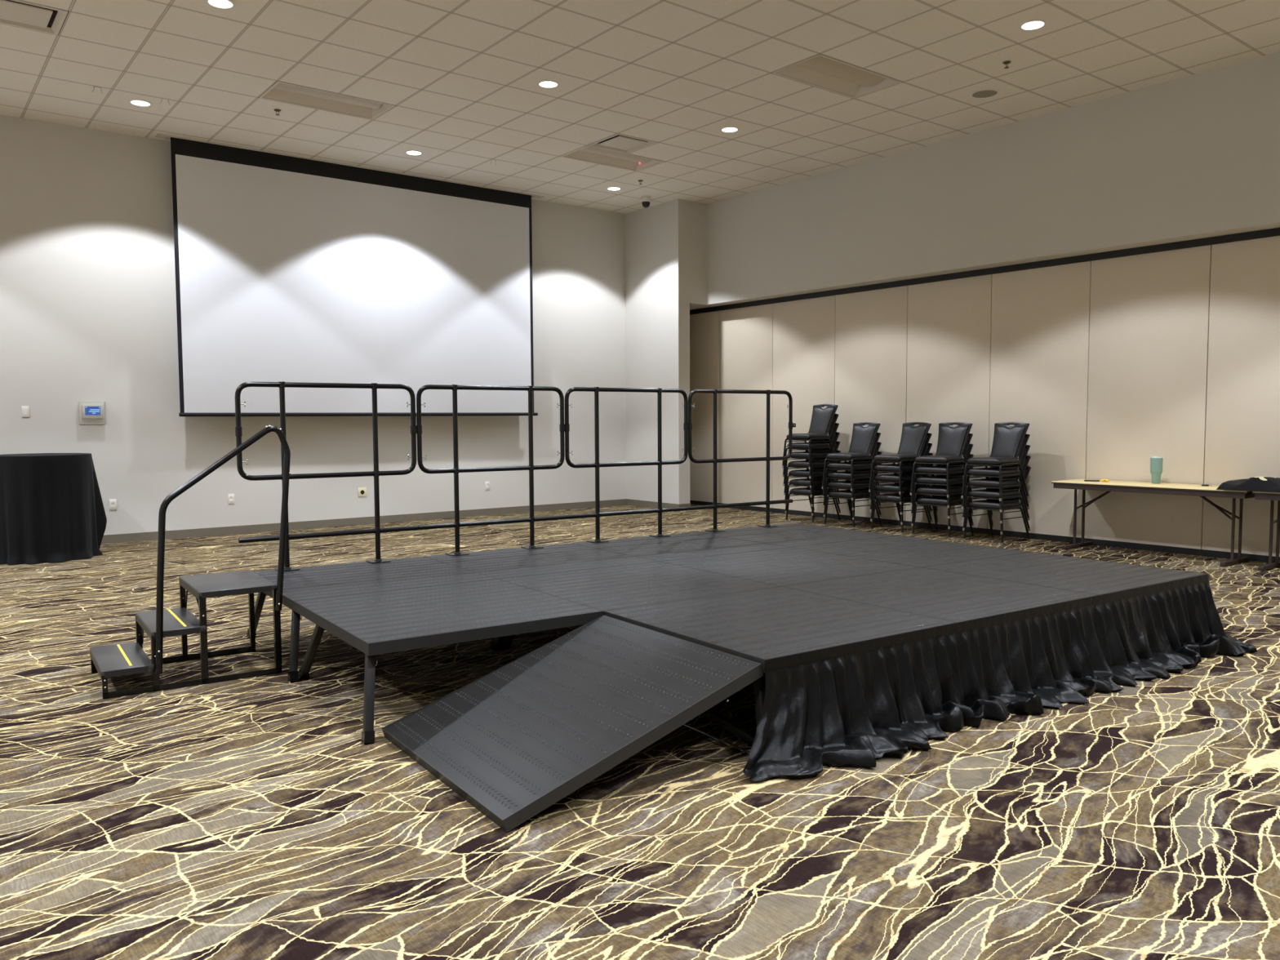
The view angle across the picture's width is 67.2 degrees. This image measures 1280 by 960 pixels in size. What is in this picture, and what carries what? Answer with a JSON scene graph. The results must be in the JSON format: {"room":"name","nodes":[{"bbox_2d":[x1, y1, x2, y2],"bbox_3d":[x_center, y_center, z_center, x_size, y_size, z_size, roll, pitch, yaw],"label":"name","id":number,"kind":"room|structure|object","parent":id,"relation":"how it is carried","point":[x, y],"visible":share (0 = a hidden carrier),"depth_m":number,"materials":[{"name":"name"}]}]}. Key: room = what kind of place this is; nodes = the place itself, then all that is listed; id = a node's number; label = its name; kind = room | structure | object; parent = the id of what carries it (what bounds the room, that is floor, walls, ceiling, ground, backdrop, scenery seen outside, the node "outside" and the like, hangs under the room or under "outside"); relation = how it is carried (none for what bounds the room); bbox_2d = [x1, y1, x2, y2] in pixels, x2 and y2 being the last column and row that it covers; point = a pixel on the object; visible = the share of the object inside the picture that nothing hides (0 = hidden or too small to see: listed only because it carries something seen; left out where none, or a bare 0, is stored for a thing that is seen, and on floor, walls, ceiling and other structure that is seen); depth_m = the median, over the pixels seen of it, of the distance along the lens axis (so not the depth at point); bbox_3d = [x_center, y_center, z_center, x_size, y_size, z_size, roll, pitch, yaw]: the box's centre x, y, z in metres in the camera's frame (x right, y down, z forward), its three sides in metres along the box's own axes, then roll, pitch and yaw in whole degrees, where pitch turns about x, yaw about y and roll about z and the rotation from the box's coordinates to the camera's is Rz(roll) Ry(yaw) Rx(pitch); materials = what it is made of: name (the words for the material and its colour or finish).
{"room":"event hall","nodes":[
{"label":"event hall","id":0,"kind":"room"},
{"bbox_2d":[0,114,626,535],"bbox_3d":[-6.842,-1.575,10.529,16.716,4.690,0.150,-3,5,-38],"label":"wall","id":1,"kind":"structure","parent":0,"point":[88,293],"depth_m":11.41,"materials":[{"name":"white paint"}]},
{"bbox_2d":[78,401,105,424],"bbox_3d":[-6.216,-0.759,10.925,0.262,0.257,0.075,-3,5,-38],"label":"wall control panel","id":2,"kind":"object","parent":1,"relation":"attached to","point":[90,412],"visible":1,"depth_m":10.94,"materials":[{"name":"beige plastic"}]},
{"bbox_2d":[155,133,543,198],"bbox_3d":[-3.506,-4.072,12.655,5.200,0.011,0.135,-3,5,-38],"label":"trim","id":3,"kind":"structure","parent":1,"relation":"attached to","point":[158,135],"depth_m":12.25,"materials":[{"name":"grey paint"}]},
{"bbox_2d":[101,498,626,543],"bbox_3d":[-6.788,0.719,10.605,16.696,0.100,0.012,-3,5,-38],"label":"baseboard","id":4,"kind":"structure","parent":1,"relation":"attached to","point":[153,535],"depth_m":12.80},
{"bbox_2d":[0,504,1279,959],"bbox_3d":[0.052,1.239,3.068,18.150,0.050,20.642,-3,5,-38],"label":"floor","id":5,"kind":"structure","parent":0,"point":[252,818],"depth_m":3.40,"materials":[{"name":"carpet"}]},
{"bbox_2d":[89,425,290,699],"bbox_3d":[-2.501,0.389,5.343,0.952,1.382,0.684,-3,4,-34],"label":"steps","id":6,"kind":"structure","parent":5,"relation":"on","point":[129,658],"depth_m":5.24,"materials":[{"name":"black metal"}]},
{"bbox_2d":[246,555,509,681],"bbox_3d":[-1.705,0.823,6.056,1.313,0.445,1.288,-3,4,-34],"label":"deck","id":7,"kind":"object","parent":5,"relation":"on","point":[313,582],"visible":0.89,"depth_m":5.93,"materials":[{"name":"black"}]},
{"bbox_2d":[235,381,418,571],"bbox_3d":[-2.046,-0.037,6.450,1.238,1.228,0.124,-3,4,-34],"label":"guard rail","id":8,"kind":"object","parent":7,"relation":"on","point":[375,473],"visible":0.96,"depth_m":6.44,"materials":[{"name":"black metal"}]},
{"bbox_2d":[293,578,603,743],"bbox_3d":[-1.016,0.884,5.052,1.313,0.445,1.288,-3,4,-34],"label":"deck","id":9,"kind":"object","parent":5,"relation":"on","point":[377,623],"visible":0.98,"depth_m":4.85,"materials":[{"name":"black wood"}]},
{"bbox_2d":[422,542,657,649],"bbox_3d":[-0.699,0.774,6.743,1.313,0.445,1.288,-3,4,-34],"label":"deck","id":10,"kind":"object","parent":5,"relation":"on","point":[504,563],"visible":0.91,"depth_m":6.65,"materials":[{"name":"black"}]},
{"bbox_2d":[416,384,566,555],"bbox_3d":[-1.058,-0.086,7.130,1.238,1.228,0.124,-3,4,-34],"label":"guard rail","id":11,"kind":"object","parent":10,"relation":"on","point":[455,470],"visible":1,"depth_m":7.06,"materials":[{"name":"black metal"}]},
{"bbox_2d":[382,614,764,832],"bbox_3d":[-0.267,0.948,4.120,1.306,0.425,1.197,-3,4,-34],"label":"ramp","id":12,"kind":"object","parent":5,"relation":"on","point":[517,740],"visible":1,"depth_m":3.93,"materials":[{"name":"black wood"}]},
{"bbox_2d":[497,561,781,648],"bbox_3d":[-0.010,0.835,5.739,1.313,0.445,1.288,-3,4,-34],"label":"deck","id":13,"kind":"object","parent":5,"relation":"on","point":[627,586],"visible":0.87,"depth_m":5.67,"materials":[{"name":"black"}]},
{"bbox_2d":[569,532,790,561],"bbox_3d":[0.307,0.725,7.431,1.313,0.445,1.288,-3,4,-34],"label":"deck","id":14,"kind":"object","parent":5,"relation":"on","point":[689,544],"visible":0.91,"depth_m":7.38,"materials":[{"name":"black"}]},
{"bbox_2d":[564,386,688,542],"bbox_3d":[-0.071,-0.134,7.810,1.238,1.228,0.124,-3,4,-34],"label":"guard rail","id":15,"kind":"object","parent":14,"relation":"on","point":[597,464],"visible":1,"depth_m":7.72,"materials":[{"name":"black metal"}]},
{"bbox_2d":[689,311,718,505],"bbox_3d":[0.911,-1.142,15.678,0.094,3.087,1.172,-3,5,-38],"label":"partition panel","id":16,"kind":"object","parent":5,"relation":"on","point":[704,326],"visible":0.53,"depth_m":15.47,"materials":[{"name":"fabric"}]},
{"bbox_2d":[718,303,773,512],"bbox_3d":[1.635,-1.087,14.755,0.094,3.087,1.174,-3,5,-38],"label":"partition panel","id":17,"kind":"object","parent":5,"relation":"on","point":[745,335],"visible":0.93,"depth_m":14.72,"materials":[{"name":"fabric"}]},
{"bbox_2d":[604,586,956,726],"bbox_3d":[0.679,0.895,4.736,1.313,0.445,1.288,-3,4,-34],"label":"deck","id":18,"kind":"object","parent":5,"relation":"on","point":[761,625],"visible":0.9,"depth_m":4.62,"materials":[{"name":"black wood"}]},
{"bbox_2d":[661,547,918,586],"bbox_3d":[0.996,0.786,6.427,1.313,0.445,1.288,-3,4,-34],"label":"deck","id":19,"kind":"object","parent":5,"relation":"on","point":[785,566],"visible":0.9,"depth_m":6.36,"materials":[{"name":"black"}]},
{"bbox_2d":[694,523,897,547],"bbox_3d":[1.312,0.676,8.118,1.313,0.445,1.288,-3,4,-34],"label":"deck","id":20,"kind":"object","parent":5,"relation":"on","point":[789,535],"visible":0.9,"depth_m":8.06,"materials":[{"name":"black"}]},
{"bbox_2d":[688,388,795,532],"bbox_3d":[0.917,-0.183,8.489,1.238,1.228,0.124,-3,4,-34],"label":"guard rail","id":21,"kind":"object","parent":20,"relation":"on","point":[714,391],"visible":1,"depth_m":8.45,"materials":[{"name":"black metal"}]},
{"bbox_2d":[772,295,835,518],"bbox_3d":[2.362,-1.031,13.828,0.094,3.087,1.181,-3,5,-38],"label":"partition panel","id":22,"kind":"object","parent":5,"relation":"on","point":[804,330],"visible":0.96,"depth_m":13.81,"materials":[{"name":"fabric"}]},
{"bbox_2d":[785,461,841,524],"bbox_3d":[2.354,0.141,12.996,0.605,0.858,0.502,-3,5,-38],"label":"chair","id":23,"kind":"object","parent":5,"relation":"on","point":[801,491],"visible":0.45,"depth_m":12.89,"materials":[{"name":"black metal"}]},
{"bbox_2d":[784,449,840,515],"bbox_3d":[2.344,0.019,12.981,0.605,0.858,0.502,-3,5,-38],"label":"chair","id":24,"kind":"object","parent":23,"relation":"on","point":[800,482],"visible":0.38,"depth_m":12.86,"materials":[{"name":"black metal"}]},
{"bbox_2d":[784,440,839,506],"bbox_3d":[2.334,-0.102,12.966,0.605,0.858,0.502,-3,5,-38],"label":"chair","id":25,"kind":"object","parent":24,"relation":"on","point":[798,473],"visible":0.38,"depth_m":12.84,"materials":[{"name":"black leather"}]},
{"bbox_2d":[783,431,839,497],"bbox_3d":[2.324,-0.224,12.950,0.605,0.858,0.502,-3,5,-38],"label":"chair","id":26,"kind":"object","parent":25,"relation":"on","point":[797,464],"visible":0.49,"depth_m":12.84,"materials":[{"name":"black leather"}]},
{"bbox_2d":[782,422,839,488],"bbox_3d":[2.314,-0.346,12.935,0.605,0.858,0.502,-3,5,-38],"label":"chair","id":27,"kind":"object","parent":26,"relation":"on","point":[795,455],"visible":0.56,"depth_m":12.83,"materials":[{"name":"black metal"}]},
{"bbox_2d":[782,413,838,478],"bbox_3d":[2.304,-0.468,12.920,0.605,0.858,0.502,-3,5,-38],"label":"chair","id":28,"kind":"object","parent":27,"relation":"on","point":[796,446],"visible":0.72,"depth_m":12.79,"materials":[{"name":"black metal"}]},
{"bbox_2d":[782,404,838,469],"bbox_3d":[2.294,-0.589,12.905,0.605,0.858,0.502,-3,5,-38],"label":"chair","id":29,"kind":"object","parent":28,"relation":"on","point":[822,417],"visible":0.93,"depth_m":12.90,"materials":[{"name":"black leather"}]},
{"bbox_2d":[808,407,835,433],"bbox_3d":[2.437,-0.788,13.006,0.169,0.392,0.368,-3,5,-38],"label":"chair backrest","id":30,"kind":"object","parent":29,"relation":"on","point":[822,418],"depth_m":12.97,"materials":[{"name":"black leather"}]},
{"bbox_2d":[810,416,835,442],"bbox_3d":[2.447,-0.666,13.021,0.169,0.392,0.368,-3,5,-38],"label":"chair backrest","id":31,"kind":"object","parent":28,"relation":"on","point":[833,424],"depth_m":12.90,"materials":[{"name":"black leather"}]},
{"bbox_2d":[811,425,835,452],"bbox_3d":[2.458,-0.544,13.036,0.169,0.392,0.368,-3,5,-38],"label":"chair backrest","id":32,"kind":"object","parent":27,"relation":"on","point":[833,432],"depth_m":12.91,"materials":[{"name":"black leather"}]},
{"bbox_2d":[812,435,836,461],"bbox_3d":[2.468,-0.423,13.051,0.169,0.392,0.368,-3,5,-38],"label":"cushion","id":33,"kind":"object","parent":26,"relation":"on","point":[834,441],"depth_m":12.94,"materials":[{"name":"black leather"}]},
{"bbox_2d":[812,444,836,470],"bbox_3d":[2.478,-0.301,13.066,0.169,0.392,0.368,-3,5,-38],"label":"cushion","id":34,"kind":"object","parent":25,"relation":"on","point":[835,447],"depth_m":12.96,"materials":[{"name":"black leather"}]},
{"bbox_2d":[823,462,882,529],"bbox_3d":[2.773,0.173,12.461,0.605,0.858,0.502,-3,5,-38],"label":"chair","id":35,"kind":"object","parent":5,"relation":"on","point":[844,494],"visible":0.44,"depth_m":12.37,"materials":[{"name":"black metal"}]},
{"bbox_2d":[823,451,881,519],"bbox_3d":[2.763,0.051,12.446,0.605,0.858,0.502,-3,5,-38],"label":"chair","id":36,"kind":"object","parent":35,"relation":"on","point":[846,485],"visible":0.42,"depth_m":12.32,"materials":[{"name":"black metal"}]},
{"bbox_2d":[822,441,881,510],"bbox_3d":[2.753,-0.070,12.431,0.605,0.858,0.502,-3,5,-38],"label":"chair","id":37,"kind":"object","parent":36,"relation":"on","point":[845,475],"visible":0.52,"depth_m":12.32,"materials":[{"name":"black leather"}]},
{"bbox_2d":[822,432,880,500],"bbox_3d":[2.743,-0.192,12.416,0.605,0.858,0.502,-3,5,-38],"label":"chair","id":38,"kind":"object","parent":37,"relation":"on","point":[846,466],"visible":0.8,"depth_m":12.33,"materials":[{"name":"black leather"}]},
{"bbox_2d":[822,422,880,490],"bbox_3d":[2.733,-0.314,12.401,0.605,0.858,0.502,-3,5,-38],"label":"chair","id":39,"kind":"object","parent":38,"relation":"on","point":[863,437],"visible":0.98,"depth_m":12.40,"materials":[{"name":"black leather"}]},
{"bbox_2d":[848,425,876,453],"bbox_3d":[2.877,-0.512,12.502,0.169,0.392,0.368,-3,5,-38],"label":"chair backrest","id":40,"kind":"object","parent":39,"relation":"on","point":[863,437],"depth_m":12.47,"materials":[{"name":"black leather"}]},
{"bbox_2d":[849,435,877,462],"bbox_3d":[2.887,-0.391,12.517,0.169,0.392,0.368,-3,5,-38],"label":"cushion","id":41,"kind":"object","parent":38,"relation":"on","point":[875,442],"depth_m":12.40,"materials":[{"name":"black leather"}]},
{"bbox_2d":[849,444,877,471],"bbox_3d":[2.897,-0.269,12.532,0.169,0.392,0.368,-3,5,-38],"label":"cushion","id":42,"kind":"object","parent":37,"relation":"on","point":[875,452],"depth_m":12.41,"materials":[{"name":"black leather"}]},
{"bbox_2d":[853,453,878,481],"bbox_3d":[2.907,-0.147,12.547,0.169,0.392,0.368,-3,5,-38],"label":"cushion","id":43,"kind":"object","parent":36,"relation":"on","point":[874,464],"depth_m":12.43,"materials":[{"name":"black leather"}]},
{"bbox_2d":[833,285,907,525],"bbox_3d":[3.095,-0.976,12.894,0.094,3.087,1.191,-3,5,-38],"label":"partition panel","id":44,"kind":"object","parent":5,"relation":"on","point":[871,326],"visible":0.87,"depth_m":12.79,"materials":[{"name":"fabric"}]},
{"bbox_2d":[871,464,933,534],"bbox_3d":[3.244,0.209,11.862,0.605,0.858,0.502,-3,4,-34],"label":"chair","id":45,"kind":"object","parent":5,"relation":"on","point":[894,497],"visible":0.41,"depth_m":11.77,"materials":[{"name":"black metal"}]},
{"bbox_2d":[870,453,933,524],"bbox_3d":[3.233,0.087,11.848,0.605,0.858,0.502,-3,4,-34],"label":"chair","id":46,"kind":"object","parent":45,"relation":"on","point":[893,487],"visible":0.38,"depth_m":11.74,"materials":[{"name":"black metal"}]},
{"bbox_2d":[869,442,932,515],"bbox_3d":[3.222,-0.035,11.833,0.605,0.858,0.502,-3,4,-34],"label":"chair","id":47,"kind":"object","parent":46,"relation":"on","point":[892,477],"visible":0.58,"depth_m":11.74,"materials":[{"name":"black metal"}]},
{"bbox_2d":[869,432,932,504],"bbox_3d":[3.212,-0.157,11.818,0.605,0.858,0.502,-3,4,-34],"label":"chair","id":48,"kind":"object","parent":47,"relation":"on","point":[891,468],"visible":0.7,"depth_m":11.71,"materials":[{"name":"black metal"}]},
{"bbox_2d":[868,422,931,494],"bbox_3d":[3.201,-0.278,11.804,0.605,0.858,0.502,-3,4,-34],"label":"chair","id":49,"kind":"object","parent":48,"relation":"on","point":[913,439],"visible":0.87,"depth_m":11.80,"materials":[{"name":"black leather"}]},
{"bbox_2d":[897,425,927,454],"bbox_3d":[3.352,-0.476,11.896,0.169,0.392,0.368,-3,4,-34],"label":"chair backrest","id":50,"kind":"object","parent":49,"relation":"on","point":[913,439],"depth_m":11.86,"materials":[{"name":"black leather"}]},
{"bbox_2d":[898,435,928,463],"bbox_3d":[3.362,-0.355,11.910,0.169,0.392,0.368,-3,4,-34],"label":"cushion","id":51,"kind":"object","parent":48,"relation":"on","point":[926,442],"depth_m":11.78,"materials":[{"name":"black leather"}]},
{"bbox_2d":[898,445,928,474],"bbox_3d":[3.373,-0.233,11.925,0.169,0.392,0.368,-3,4,-34],"label":"cushion","id":52,"kind":"object","parent":47,"relation":"on","point":[926,453],"depth_m":11.80,"materials":[{"name":"black leather"}]},
{"bbox_2d":[791,535,1030,567],"bbox_3d":[2.002,0.737,7.114,1.313,0.445,1.288,-3,4,-34],"label":"deck","id":53,"kind":"object","parent":5,"relation":"on","point":[899,549],"visible":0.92,"depth_m":7.05,"materials":[{"name":"black"}]},
{"bbox_2d":[782,567,1098,623],"bbox_3d":[1.685,0.846,5.423,1.313,0.445,1.288,-3,4,-34],"label":"deck","id":54,"kind":"object","parent":5,"relation":"on","point":[953,597],"visible":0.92,"depth_m":5.34,"materials":[{"name":"black plastic"}]},
{"bbox_2d":[911,465,973,539],"bbox_3d":[3.603,0.236,11.403,0.605,0.858,0.502,-4,5,-43],"label":"chair","id":55,"kind":"object","parent":5,"relation":"on","point":[937,500],"visible":0.46,"depth_m":11.30,"materials":[{"name":"black metal"}]},
{"bbox_2d":[911,453,973,528],"bbox_3d":[3.594,0.114,11.387,0.605,0.858,0.502,-4,5,-43],"label":"chair","id":56,"kind":"object","parent":55,"relation":"on","point":[941,491],"visible":0.44,"depth_m":11.26,"materials":[{"name":"black metal"}]},
{"bbox_2d":[911,444,973,518],"bbox_3d":[3.585,-0.007,11.371,0.605,0.858,0.502,-4,5,-43],"label":"chair","id":57,"kind":"object","parent":56,"relation":"on","point":[939,480],"visible":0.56,"depth_m":11.26,"materials":[{"name":"black metal"}]},
{"bbox_2d":[910,433,973,507],"bbox_3d":[3.575,-0.129,11.355,0.605,0.858,0.502,-4,5,-43],"label":"chair","id":58,"kind":"object","parent":57,"relation":"on","point":[937,469],"visible":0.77,"depth_m":11.25,"materials":[{"name":"black leather"}]},
{"bbox_2d":[910,422,973,497],"bbox_3d":[3.566,-0.251,11.339,0.605,0.858,0.502,-4,5,-43],"label":"chair","id":59,"kind":"object","parent":58,"relation":"on","point":[952,440],"visible":0.99,"depth_m":11.36,"materials":[{"name":"black leather"}]},
{"bbox_2d":[936,425,968,456],"bbox_3d":[3.699,-0.450,11.453,0.169,0.392,0.368,-4,5,-43],"label":"chair backrest","id":60,"kind":"object","parent":59,"relation":"on","point":[952,440],"depth_m":11.43,"materials":[{"name":"black leather"}]},
{"bbox_2d":[937,436,968,466],"bbox_3d":[3.709,-0.328,11.469,0.169,0.392,0.368,-4,5,-43],"label":"cushion","id":61,"kind":"object","parent":58,"relation":"on","point":[966,445],"depth_m":11.36,"materials":[{"name":"black leather"}]},
{"bbox_2d":[937,446,968,476],"bbox_3d":[3.718,-0.207,11.484,0.169,0.392,0.368,-4,5,-43],"label":"cushion","id":62,"kind":"object","parent":57,"relation":"on","point":[966,456],"depth_m":11.38,"materials":[{"name":"black leather"}]},
{"bbox_2d":[949,457,969,487],"bbox_3d":[3.727,-0.085,11.500,0.169,0.392,0.368,-4,5,-43],"label":"cushion","id":63,"kind":"object","parent":56,"relation":"on","point":[967,468],"depth_m":11.39,"materials":[{"name":"black leather"}]},
{"bbox_2d":[904,274,991,533],"bbox_3d":[3.830,-0.920,11.958,0.094,3.087,1.188,-3,5,-38],"label":"partition panel","id":64,"kind":"object","parent":5,"relation":"on","point":[948,341],"visible":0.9,"depth_m":11.86,"materials":[{"name":"fabric"}]},
{"bbox_2d":[963,466,1031,545],"bbox_3d":[4.047,0.268,10.870,0.605,0.858,0.502,-3,5,-37],"label":"chair","id":65,"kind":"object","parent":5,"relation":"on","point":[986,504],"visible":0.56,"depth_m":10.79,"materials":[{"name":"black metal"}]},
{"bbox_2d":[962,455,1031,534],"bbox_3d":[4.037,0.146,10.855,0.605,0.858,0.502,-3,5,-37],"label":"chair","id":66,"kind":"object","parent":65,"relation":"on","point":[988,494],"visible":0.51,"depth_m":10.77,"materials":[{"name":"black metal"}]},
{"bbox_2d":[961,444,1030,523],"bbox_3d":[4.027,0.024,10.840,0.605,0.858,0.502,-3,5,-37],"label":"chair","id":67,"kind":"object","parent":66,"relation":"on","point":[992,482],"visible":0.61,"depth_m":10.74,"materials":[{"name":"black metal"}]},
{"bbox_2d":[961,434,1030,512],"bbox_3d":[4.017,-0.098,10.825,0.605,0.858,0.502,-3,5,-37],"label":"chair","id":68,"kind":"object","parent":67,"relation":"on","point":[992,472],"visible":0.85,"depth_m":10.74,"materials":[{"name":"black metal"}]},
{"bbox_2d":[960,422,1029,501],"bbox_3d":[4.007,-0.219,10.810,0.605,0.858,0.502,-3,5,-37],"label":"chair","id":69,"kind":"object","parent":68,"relation":"on","point":[1008,440],"visible":0.96,"depth_m":10.81,"materials":[{"name":"black leather"}]},
{"bbox_2d":[991,426,1025,457],"bbox_3d":[4.152,-0.418,10.908,0.169,0.392,0.368,-3,5,-37],"label":"cushion","id":70,"kind":"object","parent":69,"relation":"on","point":[1007,442],"depth_m":10.88,"materials":[{"name":"black leather"}]},
{"bbox_2d":[991,437,1026,468],"bbox_3d":[4.163,-0.296,10.923,0.169,0.392,0.368,-3,5,-37],"label":"cushion","id":71,"kind":"object","parent":68,"relation":"on","point":[1024,444],"depth_m":10.80,"materials":[{"name":"black leather"}]},
{"bbox_2d":[991,448,1026,478],"bbox_3d":[4.173,-0.174,10.938,0.169,0.392,0.368,-3,5,-37],"label":"cushion","id":72,"kind":"object","parent":67,"relation":"on","point":[1024,456],"depth_m":10.82,"materials":[{"name":"black leather"}]},
{"bbox_2d":[991,458,1026,490],"bbox_3d":[4.183,-0.052,10.953,0.169,0.392,0.368,-3,5,-37],"label":"cushion","id":73,"kind":"object","parent":66,"relation":"on","point":[1024,466],"depth_m":10.83,"materials":[{"name":"black leather"}]},
{"bbox_2d":[1003,469,1026,500],"bbox_3d":[4.193,0.069,10.968,0.169,0.392,0.368,-3,5,-37],"label":"cushion","id":74,"kind":"object","parent":65,"relation":"on","point":[1025,473],"depth_m":10.85,"materials":[{"name":"black leather"}]},
{"bbox_2d":[742,523,1257,783],"bbox_3d":[1.082,0.785,6.307,4.062,0.426,3.970,-3,4,-34],"label":"stage skirt","id":75,"kind":"object","parent":5,"relation":"on","point":[858,704],"visible":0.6,"depth_m":4.52,"materials":[{"name":"black fabric"}]},
{"bbox_2d":[986,261,1091,542],"bbox_3d":[4.562,-0.864,11.024,0.094,3.087,1.185,-3,5,-38],"label":"partition panel","id":76,"kind":"object","parent":5,"relation":"on","point":[1040,320],"visible":0.81,"depth_m":10.91,"materials":[{"name":"fabric"}]},
{"bbox_2d":[922,551,1208,595],"bbox_3d":[2.691,0.797,6.111,1.313,0.445,1.288,-3,4,-34],"label":"deck","id":77,"kind":"object","parent":5,"relation":"on","point":[1097,577],"visible":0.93,"depth_m":6.04,"materials":[{"name":"black plastic"}]},
{"bbox_2d":[1084,244,1211,555],"bbox_3d":[5.300,-0.808,10.084,0.094,3.087,1.202,-3,5,-38],"label":"partition panel","id":78,"kind":"object","parent":5,"relation":"on","point":[1149,313],"visible":0.98,"depth_m":10.02,"materials":[{"name":"fabric"}]},
{"bbox_2d":[1051,479,1254,566],"bbox_3d":[5.192,0.403,9.709,0.607,0.719,1.872,-3,5,-38],"label":"folding table","id":79,"kind":"object","parent":5,"relation":"on","point":[1180,489],"visible":0.89,"depth_m":9.44,"materials":[{"name":"beige laminate"}]},
{"bbox_2d":[1150,456,1163,484],"bbox_3d":[5.254,-0.104,9.794,0.115,0.279,0.115,-3,5,-38],"label":"tumbler","id":80,"kind":"object","parent":79,"relation":"on","point":[1156,462],"visible":1,"depth_m":9.76,"materials":[{"name":"green"}]},
{"bbox_2d":[1200,235,1279,562],"bbox_3d":[6.039,-0.752,9.142,0.094,3.087,1.191,-3,5,-38],"label":"partition panel","id":81,"kind":"object","parent":5,"relation":"on","point":[1242,442],"visible":0.92,"depth_m":9.31,"materials":[{"name":"fabric"}]},
{"bbox_2d":[1252,491,1279,570],"bbox_3d":[6.372,0.492,8.205,0.607,0.719,1.874,-3,5,-38],"label":"folding table","id":82,"kind":"object","parent":5,"relation":"on","point":[1272,496],"visible":0.84,"depth_m":8.82,"materials":[{"name":"black metal"}]},
{"bbox_2d":[1217,476,1279,492],"bbox_3d":[5.893,0.035,8.710,0.570,0.131,1.101,-3,5,-38],"label":"bag","id":83,"kind":"object","parent":82,"relation":"on","point":[1265,484],"visible":1,"depth_m":8.74,"materials":[{"name":"black fabric"}]},
{"bbox_3d":[-6.176,0.273,9.956,0.886,1.065,0.886,-3,5,-38],"label":"cocktail table","id":84,"kind":"object","parent":5,"relation":"on","visible":0},
{"bbox_2d":[0,453,106,564],"bbox_3d":[-6.172,0.267,9.957,1.050,1.066,1.032,1,4,13],"label":"tablecloth","id":85,"kind":"object","parent":84,"relation":"on","point":[52,509],"visible":1,"depth_m":9.60,"materials":[{"name":"black fabric"}]},
{"bbox_2d":[0,0,1279,213],"bbox_3d":[0.028,-3.467,2.769,18.150,0.001,20.642,-3,5,-38],"label":"ceiling","id":86,"kind":"structure","parent":0,"point":[461,77],"depth_m":9.13,"materials":[{"name":"tile"}]},
{"bbox_2d":[0,0,68,35],"bbox_3d":[-5.004,-3.857,7.762,0.598,0.203,0.598,-3,5,-38],"label":"ceiling vent","id":87,"kind":"object","parent":86,"relation":"in","point":[17,13],"visible":0.98,"depth_m":7.82,"materials":[{"name":"beige metal"}]},
{"bbox_2d":[258,80,395,119],"bbox_3d":[-3.220,-3.960,9.931,1.207,0.113,0.598,-3,5,-38],"label":"ceiling panel","id":88,"kind":"object","parent":86,"relation":"attached to","point":[280,91],"depth_m":10.02,"materials":[{"name":"beige ceramic"}]},
{"bbox_2d":[170,137,537,416],"bbox_3d":[-3.489,-2.465,12.754,4.940,3.229,0.046,-3,5,-38],"label":"projection screen","id":89,"kind":"object","parent":86,"relation":"hanging from","point":[288,268],"visible":0.95,"depth_m":12.46,"materials":[{"name":"white fabric"}]},
{"bbox_2d":[560,145,664,171],"bbox_3d":[-0.341,-4.118,12.181,1.207,0.113,0.598,-3,5,-38],"label":"ceiling panel","id":90,"kind":"object","parent":86,"relation":"attached to","point":[588,153],"depth_m":12.30,"materials":[{"name":"beige ceramic"}]},
{"bbox_2d":[588,133,657,153],"bbox_3d":[-0.205,-4.121,11.511,0.598,0.203,0.598,-3,5,-38],"label":"ceiling vent","id":91,"kind":"object","parent":86,"relation":"in","point":[618,142],"visible":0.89,"depth_m":11.54,"materials":[{"name":"beige metal"}]},
{"bbox_2d":[771,53,902,98],"bbox_3d":[1.915,-3.947,9.306,1.207,0.113,0.598,-3,5,-38],"label":"ceiling panel","id":92,"kind":"object","parent":86,"relation":"attached to","point":[820,70],"depth_m":9.40,"materials":[{"name":"beige ceramic"}]},
{"bbox_2d":[624,199,719,504],"bbox_3d":[0.702,-1.937,15.585,1.454,4.690,1.472,-3,5,-38],"label":"pillar","id":93,"kind":"structure","parent":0,"point":[666,242],"depth_m":14.87,"materials":[{"name":"white paint"}]},
{"bbox_2d":[626,498,690,508],"bbox_3d":[0.279,0.385,15.281,0.238,0.100,1.322,-3,5,-38],"label":"baseboard","id":94,"kind":"structure","parent":93,"relation":"attached to","point":[628,502],"depth_m":15.23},
{"bbox_2d":[706,51,1279,306],"bbox_3d":[6.888,-1.497,8.173,0.871,4.690,20.492,-3,5,-38],"label":"wall","id":95,"kind":"structure","parent":0,"point":[1197,156],"depth_m":10.66,"materials":[{"name":"beige paint"}]},
{"bbox_2d":[689,227,1279,314],"bbox_3d":[6.799,-2.270,8.057,0.120,0.072,20.492,-3,5,-38],"label":"track","id":96,"kind":"object","parent":95,"relation":"attached to","point":[1270,232],"depth_m":11.02,"materials":[{"name":"black metal"}]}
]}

